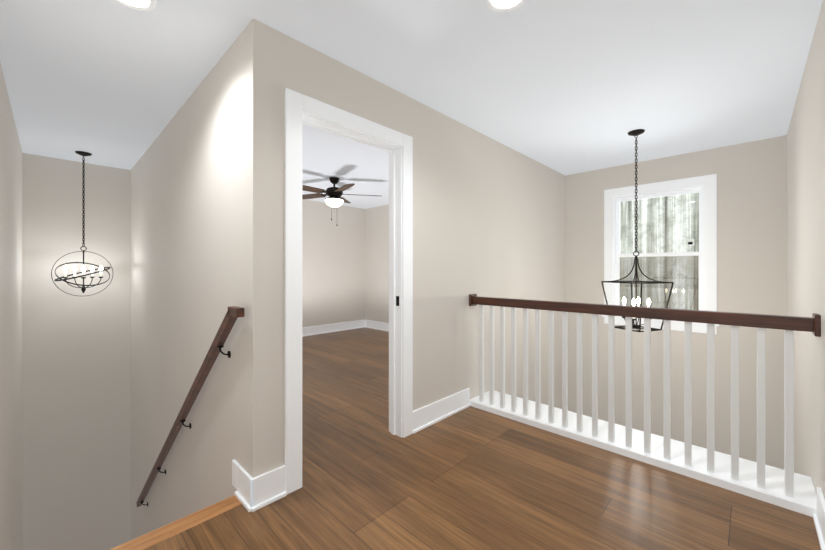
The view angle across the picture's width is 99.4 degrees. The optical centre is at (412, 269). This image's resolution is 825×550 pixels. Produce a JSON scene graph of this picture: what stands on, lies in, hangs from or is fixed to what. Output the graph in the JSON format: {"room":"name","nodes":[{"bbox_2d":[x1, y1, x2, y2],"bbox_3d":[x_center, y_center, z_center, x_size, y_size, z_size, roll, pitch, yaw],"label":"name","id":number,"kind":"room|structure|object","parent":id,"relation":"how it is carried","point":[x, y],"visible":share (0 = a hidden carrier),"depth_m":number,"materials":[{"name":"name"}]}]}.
{"room":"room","nodes":[
{"label":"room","id":0,"kind":"room"},
{"bbox_2d":[0,62,21,549],"bbox_3d":[-2.075,1.340,1.631,5.970,5.180,0.120,0,0,44],"label":"wall","id":1,"kind":"structure","parent":0,"point":[10,343],"depth_m":2.64,"materials":[{"name":"beige paint"}]},
{"bbox_2d":[22,153,130,549],"bbox_3d":[-3.990,1.340,4.116,0.240,5.180,1.030,0,0,44],"label":"wall","id":2,"kind":"structure","parent":0,"point":[76,422],"depth_m":4.04,"materials":[{"name":"beige paint"}]},
{"bbox_2d":[131,30,243,539],"bbox_3d":[-2.257,1.340,3.240,3.950,5.180,0.120,0,0,44],"label":"wall","id":3,"kind":"structure","parent":0,"point":[187,230],"depth_m":2.54,"materials":[{"name":"beige paint"}]},
{"bbox_2d":[136,306,243,506],"bbox_3d":[-1.867,1.347,2.731,2.871,2.314,0.069,0,0,44],"label":"handrail","id":4,"kind":"object","parent":3,"relation":"attached to","point":[233,314],"depth_m":2.21,"materials":[{"name":"brown wood"}]},
{"bbox_2d":[232,459,261,511],"bbox_3d":[-0.876,1.113,1.816,0.277,0.155,0.047,0,0,44],"label":"baseboard","id":5,"kind":"structure","parent":3,"relation":"attached to","point":[258,492],"depth_m":1.76,"materials":[{"name":"white paint"}]},
{"bbox_2d":[302,199,364,327],"bbox_3d":[-2.264,0.120,5.987,0.120,2.740,3.820,0,0,44],"label":"wall","id":6,"kind":"structure","parent":0,"point":[333,271],"depth_m":6.67,"materials":[{"name":"beige paint"}]},
{"bbox_2d":[302,320,364,336],"bbox_3d":[-2.256,1.113,5.889,0.027,0.155,3.630,0,0,44],"label":"baseboard","id":7,"kind":"structure","parent":6,"relation":"attached to","point":[323,329],"depth_m":6.65,"materials":[{"name":"white paint"}]},
{"bbox_2d":[365,205,388,322],"bbox_3d":[0.441,0.120,5.944,3.830,2.740,0.120,0,0,44],"label":"wall","id":8,"kind":"structure","parent":0,"point":[377,264],"depth_m":6.96,"materials":[{"name":"beige paint"}]},
{"bbox_2d":[365,320,388,331],"bbox_3d":[0.391,1.113,5.892,3.830,0.155,0.027,0,0,44],"label":"baseboard","id":9,"kind":"structure","parent":8,"relation":"attached to","point":[382,326],"depth_m":6.94,"materials":[{"name":"white paint"}]},
{"bbox_2d":[244,18,564,477],"bbox_3d":[0.575,1.340,3.242,0.120,5.180,4.060,0,0,44],"label":"wall","id":10,"kind":"structure","parent":0,"point":[488,217],"depth_m":2.71,"materials":[{"name":"beige paint"}]},
{"bbox_2d":[285,88,412,493],"bbox_3d":[-0.388,0.116,2.245,0.156,2.149,0.962,0,0,44],"label":"door frame","id":11,"kind":"structure","parent":10,"relation":"attached to","point":[300,109],"depth_m":2.18,"materials":[{"name":"white paint"}]},
{"bbox_2d":[413,388,470,433],"bbox_3d":[0.250,1.113,2.799,0.027,0.155,0.720,0,0,44],"label":"baseboard","id":12,"kind":"structure","parent":10,"relation":"attached to","point":[426,416],"depth_m":2.77,"materials":[{"name":"white paint"}]},
{"bbox_2d":[0,0,822,208],"bbox_3d":[-0.381,-1.310,3.554,6.210,0.120,5.240,0,0,44],"label":"ceiling","id":13,"kind":"structure","parent":0,"point":[566,87],"depth_m":2.18,"materials":[{"name":"white paint"}]},
{"bbox_2d":[51,151,112,295],"bbox_3d":[-3.529,-0.481,3.755,0.461,1.538,0.485,0,0,44],"label":"orb chandelier","id":14,"kind":"object","parent":13,"relation":"hanging from","point":[92,269],"visible":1,"depth_m":3.75,"materials":[{"name":"brown metal"}]},
{"bbox_2d":[115,0,155,10],"bbox_3d":[-1.286,-1.246,1.591,0.196,0.008,0.196,0,0,44],"label":"recessed light","id":15,"kind":"object","parent":13,"relation":"in","point":[144,5],"visible":1,"depth_m":1.65,"materials":[{"name":"white paint"}]},
{"bbox_2d":[302,177,377,220],"bbox_3d":[-1.097,-0.920,4.753,1.254,0.660,1.210,0,0,44],"label":"fan","id":16,"kind":"object","parent":13,"relation":"hanging from","point":[334,194],"visible":0.92,"depth_m":4.72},
{"bbox_2d":[485,0,525,11],"bbox_3d":[0.433,-1.246,1.599,0.196,0.008,0.196,0,0,44],"label":"recessed light","id":17,"kind":"object","parent":13,"relation":"in","point":[502,5],"visible":1,"depth_m":1.65,"materials":[{"name":"white paint"}]},
{"bbox_2d":[601,129,673,331],"bbox_3d":[2.033,-0.354,3.181,0.401,1.791,0.401,0,0,-20],"label":"lantern chandelier","id":18,"kind":"object","parent":13,"relation":"hanging from","point":[636,132],"visible":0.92,"depth_m":3.17,"materials":[{"name":"brown metal"}]},
{"bbox_2d":[144,327,820,549],"bbox_3d":[-0.475,1.340,3.457,5.970,0.300,4.730,0,0,44],"label":"floor","id":19,"kind":"structure","parent":0,"point":[471,478],"depth_m":1.84,"materials":[{"name":"brown wood"}]},
{"bbox_2d":[110,495,241,549],"bbox_3d":[-1.200,1.286,1.501,0.103,0.199,0.910,0,0,44],"label":"stair nosing","id":20,"kind":"object","parent":19,"relation":"attached to","point":[153,537],"depth_m":1.62,"materials":[{"name":"brown wood"}]},
{"bbox_2d":[469,294,820,516],"bbox_3d":[1.346,0.854,2.499,2.020,1.272,0.375,0,0,44],"label":"railing","id":21,"kind":"object","parent":19,"relation":"on","point":[787,487],"visible":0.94,"depth_m":2.17,"materials":[{"name":"white paint"}]},
{"bbox_2d":[565,135,786,469],"bbox_3d":[2.808,1.340,4.011,2.260,5.180,0.150,0,0,44],"label":"wall","id":22,"kind":"structure","parent":0,"point":[752,227],"depth_m":3.58,"materials":[{"name":"beige paint"}]},
{"bbox_2d":[602,174,718,333],"bbox_3d":[2.787,-0.158,4.000,1.088,1.645,0.195,0,0,44],"label":"window","id":23,"kind":"structure","parent":22,"relation":"in","point":[705,187],"depth_m":3.92,"materials":[{"name":"white paint"}]},
{"bbox_2d":[787,0,824,497],"bbox_3d":[1.797,1.340,1.427,0.120,5.180,4.970,0,0,44],"label":"wall","id":24,"kind":"structure","parent":0,"point":[806,214],"depth_m":2.00,"materials":[{"name":"beige paint"}]},
{"bbox_2d":[813,487,824,549],"bbox_3d":[0.975,1.113,0.681,0.027,0.155,2.755,0,0,44],"label":"baseboard","id":25,"kind":"structure","parent":24,"relation":"attached to","point":[819,519],"depth_m":1.57,"materials":[{"name":"white paint"}]},
{"label":"outside","id":26,"kind":"structure","parent":0,"visible":0},
{"bbox_2d":[620,193,698,309],"bbox_3d":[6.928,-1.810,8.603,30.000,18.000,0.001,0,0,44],"label":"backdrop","id":27,"kind":"structure","parent":26,"point":[656,247],"depth_m":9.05,"materials":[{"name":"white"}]}
]}

